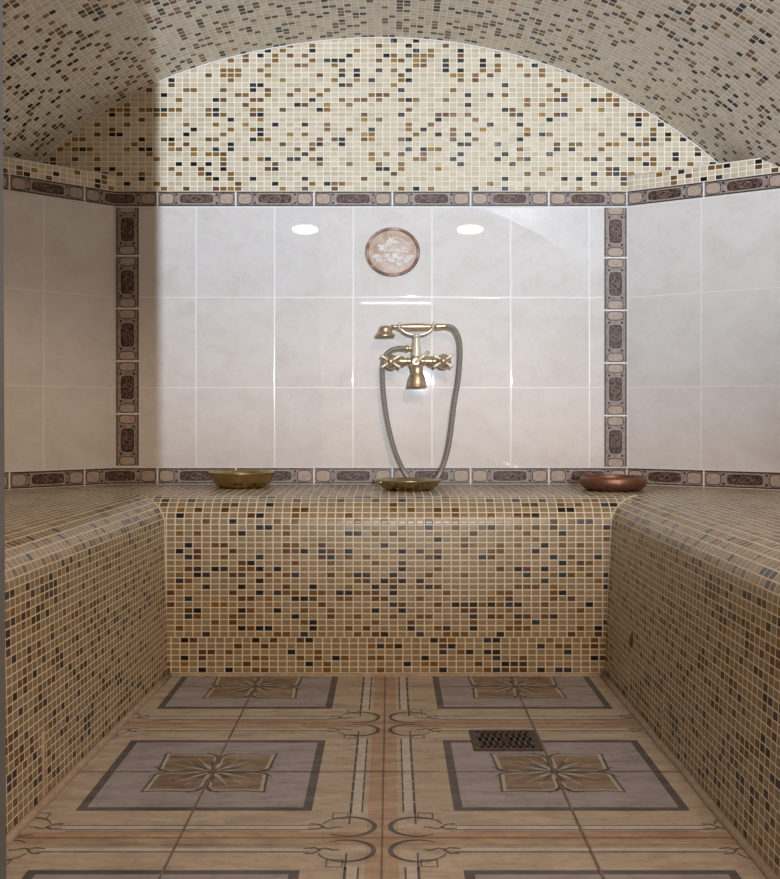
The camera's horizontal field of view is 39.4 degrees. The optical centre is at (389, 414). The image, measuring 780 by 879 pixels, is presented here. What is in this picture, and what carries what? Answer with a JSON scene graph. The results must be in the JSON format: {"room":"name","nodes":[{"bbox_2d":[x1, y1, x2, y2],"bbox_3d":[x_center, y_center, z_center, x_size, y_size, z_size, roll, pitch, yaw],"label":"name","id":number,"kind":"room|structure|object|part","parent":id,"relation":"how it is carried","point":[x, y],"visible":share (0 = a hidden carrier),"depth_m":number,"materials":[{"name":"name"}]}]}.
{"room":"spa","nodes":[
{"label":"spa","id":0,"kind":"room"},
{"bbox_2d":[0,0,5,878],"bbox_3d":[0.000,-0.310,1.000,3.000,2.000,0.100,0,0,0],"label":"wall","id":1,"kind":"structure","parent":0,"point":[2,452],"depth_m":1.04,"materials":[{"name":"grey paint"}]},
{"bbox_2d":[3,156,113,471],"bbox_3d":[-1.264,-0.036,2.260,0.775,1.452,2.421,0,0,0],"label":"wall","id":2,"kind":"structure","parent":0,"point":[59,253],"depth_m":3.33,"materials":[{"name":"white tile"}]},
{"bbox_2d":[3,173,114,206],"bbox_3d":[-1.088,-0.688,3.256,0.005,0.050,0.600,0,0,45],"label":"trim","id":3,"kind":"structure","parent":2,"relation":"attached to","point":[11,182],"depth_m":3.33,"materials":[{"name":"brown tile"}]},
{"bbox_2d":[5,468,114,489],"bbox_3d":[-1.088,0.194,3.256,0.005,0.053,0.600,0,0,45],"label":"trim","id":4,"kind":"structure","parent":2,"relation":"attached to","point":[90,476],"depth_m":3.33,"materials":[{"name":"brown tile"}]},
{"bbox_2d":[40,38,716,467],"bbox_3d":[0.000,-0.310,3.470,2.700,2.000,0.001,0,0,0],"label":"wall","id":5,"kind":"structure","parent":0,"point":[260,347],"depth_m":3.47,"materials":[{"name":"white tile"}]},
{"bbox_2d":[116,207,139,466],"bbox_3d":[-0.835,-0.248,3.468,0.076,0.824,0.005,0,0,0],"label":"trim","id":6,"kind":"structure","parent":5,"relation":"attached to","point":[127,218],"depth_m":3.47,"materials":[{"name":"brown tile"}]},
{"bbox_2d":[114,191,626,206],"bbox_3d":[-0.061,-0.688,3.468,1.633,0.050,0.005,0,0,0],"label":"trim","id":7,"kind":"structure","parent":5,"relation":"attached to","point":[122,198],"depth_m":3.47,"materials":[{"name":"brown tile"}]},
{"bbox_2d":[114,468,626,483],"bbox_3d":[-0.061,0.194,3.468,1.633,0.053,0.005,0,0,0],"label":"trim","id":8,"kind":"structure","parent":5,"relation":"attached to","point":[122,475],"depth_m":3.47,"materials":[{"name":"brown tile"}]},
{"bbox_2d":[365,227,419,276],"bbox_3d":[0.008,-0.518,3.464,0.174,0.157,0.011,0,0,0],"label":"wall plaque","id":9,"kind":"object","parent":5,"relation":"attached to","point":[392,251],"visible":1,"depth_m":3.46,"materials":[{"name":"paint"}]},
{"bbox_2d":[380,322,453,386],"bbox_3d":[0.084,-0.187,3.408,0.228,0.202,0.128,0,0,0],"label":"shower mixer","id":10,"kind":"object","parent":5,"relation":"attached to","point":[417,378],"visible":1,"depth_m":3.37,"materials":[{"name":"gold metal"}]},
{"bbox_3d":[0.004,-0.165,3.372,0.047,0.047,0.049,0,0,0],"label":"handle","id":11,"kind":"part","parent":10,"relation":"part of","materials":[{"name":"gold metal"}]},
{"bbox_2d":[405,345,412,350],"bbox_3d":[0.063,-0.208,3.395,0.036,0.020,0.020,0,0,0],"label":"outlet","id":12,"kind":"object","parent":10,"relation":"attached to","point":[407,348],"depth_m":3.39,"materials":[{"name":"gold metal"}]},
{"bbox_3d":[0.083,-0.216,3.395,0.031,0.073,0.031,0,0,0],"label":"post","id":13,"kind":"part","parent":10,"relation":"part of","materials":[{"name":"gold metal"}]},
{"bbox_3d":[0.084,-0.123,3.375,0.063,0.073,0.063,0,0,0],"label":"spout","id":14,"kind":"part","parent":10,"relation":"part of","materials":[{"name":"gold metal"}]},
{"bbox_3d":[0.093,-0.173,3.375,0.063,0.048,0.038,0,0,10],"label":"diverter lever","id":15,"kind":"part","parent":10,"relation":"part of","materials":[{"name":"gold metal"}]},
{"bbox_3d":[0.166,-0.166,3.372,0.047,0.047,0.050,0,0,0],"label":"handle","id":16,"kind":"part","parent":10,"relation":"part of","materials":[{"name":"gold metal"}]},
{"bbox_2d":[604,207,626,466],"bbox_3d":[0.717,-0.248,3.468,0.074,0.824,0.005,0,0,0],"label":"trim","id":17,"kind":"structure","parent":5,"relation":"attached to","point":[615,218],"depth_m":3.47,"materials":[{"name":"brown tile"}]},
{"bbox_2d":[6,676,766,878],"bbox_3d":[0.000,0.714,-0.275,5.200,0.052,6.650,0,0,0],"label":"floor","id":18,"kind":"structure","parent":0,"point":[213,777],"depth_m":2.00,"materials":[{"name":"beige tile"}]},
{"bbox_2d":[5,487,170,847],"bbox_3d":[-0.939,0.457,2.189,0.725,0.480,2.277,0,0,0],"label":"tiled bench","id":19,"kind":"object","parent":18,"relation":"on","point":[86,604],"visible":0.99,"depth_m":2.19,"materials":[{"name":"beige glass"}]},
{"bbox_2d":[57,484,712,676],"bbox_3d":[-0.015,0.458,3.171,2.026,0.476,0.596,0,0,0],"label":"tiled bench","id":20,"kind":"object","parent":18,"relation":"on","point":[339,580],"visible":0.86,"depth_m":2.89,"materials":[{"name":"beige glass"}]},
{"bbox_2d":[209,470,273,488],"bbox_3d":[-0.449,0.195,3.300,0.197,0.048,0.197,0,0,0],"label":"metal bowl","id":21,"kind":"object","parent":20,"relation":"on","point":[232,479],"visible":1,"depth_m":3.23,"materials":[{"name":"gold metal"}]},
{"bbox_2d":[374,477,441,490],"bbox_3d":[0.053,0.203,3.200,0.198,0.032,0.193,0,0,0],"label":"metal bowl","id":22,"kind":"object","parent":20,"relation":"on","point":[398,483],"visible":1,"depth_m":3.14,"materials":[{"name":"gold metal"}]},
{"bbox_3d":[-0.031,0.193,3.163,0.029,0.012,0.030,0,0,-8],"label":"ear handle","id":23,"kind":"part","parent":22,"relation":"part of","materials":[{"name":"gold metal"}]},
{"bbox_2d":[580,474,646,491],"bbox_3d":[0.653,0.199,3.190,0.194,0.040,0.194,0,0,0],"label":"metal bowl","id":24,"kind":"object","parent":20,"relation":"on","point":[601,482],"visible":1,"depth_m":3.12,"materials":[{"name":"orange metal"}]},
{"bbox_2d":[469,730,543,750],"bbox_3d":[0.243,0.687,2.307,0.143,0.007,0.143,0,0,0],"label":"floor drain","id":25,"kind":"object","parent":18,"relation":"on","point":[482,740],"visible":1,"depth_m":2.30,"materials":[{"name":"metal"}]},
{"bbox_2d":[600,488,779,878],"bbox_3d":[0.924,0.457,2.178,0.741,0.480,2.253,0,0,0],"label":"tiled bench","id":26,"kind":"object","parent":18,"relation":"on","point":[692,653],"visible":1,"depth_m":2.07,"materials":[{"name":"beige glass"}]},
{"bbox_2d":[3,0,779,166],"bbox_3d":[-0.026,-0.886,2.260,2.773,0.635,2.421,0,0,0],"label":"ceiling","id":27,"kind":"structure","parent":0,"point":[707,70],"depth_m":3.13,"materials":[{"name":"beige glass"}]},
{"bbox_2d":[627,158,779,471],"bbox_3d":[1.200,-0.036,2.261,0.892,1.452,2.421,0,0,0],"label":"wall","id":28,"kind":"structure","parent":0,"point":[703,274],"depth_m":3.33,"materials":[{"name":"white tile"}]},
{"bbox_2d":[627,172,779,206],"bbox_3d":[1.024,-0.688,3.279,0.660,0.050,0.006,0,0,35],"label":"trim","id":29,"kind":"structure","parent":28,"relation":"attached to","point":[769,181],"depth_m":3.32,"materials":[{"name":"brown tile"}]},
{"bbox_2d":[627,468,779,489],"bbox_3d":[1.024,0.194,3.279,0.660,0.053,0.006,0,0,35],"label":"trim","id":30,"kind":"structure","parent":28,"relation":"attached to","point":[655,476],"depth_m":3.31,"materials":[{"name":"brown tile"}]},
{"label":"outside","id":31,"kind":"structure","parent":0,"visible":0},
{"bbox_2d":[375,323,462,478],"bbox_3d":[0.088,-0.033,3.377,0.273,0.507,0.080,0,0,4],"label":"shower","id":32,"kind":"object","parent":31,"point":[384,331],"visible":0.89,"depth_m":3.39,"materials":[{"name":"gold metal"}]}
]}

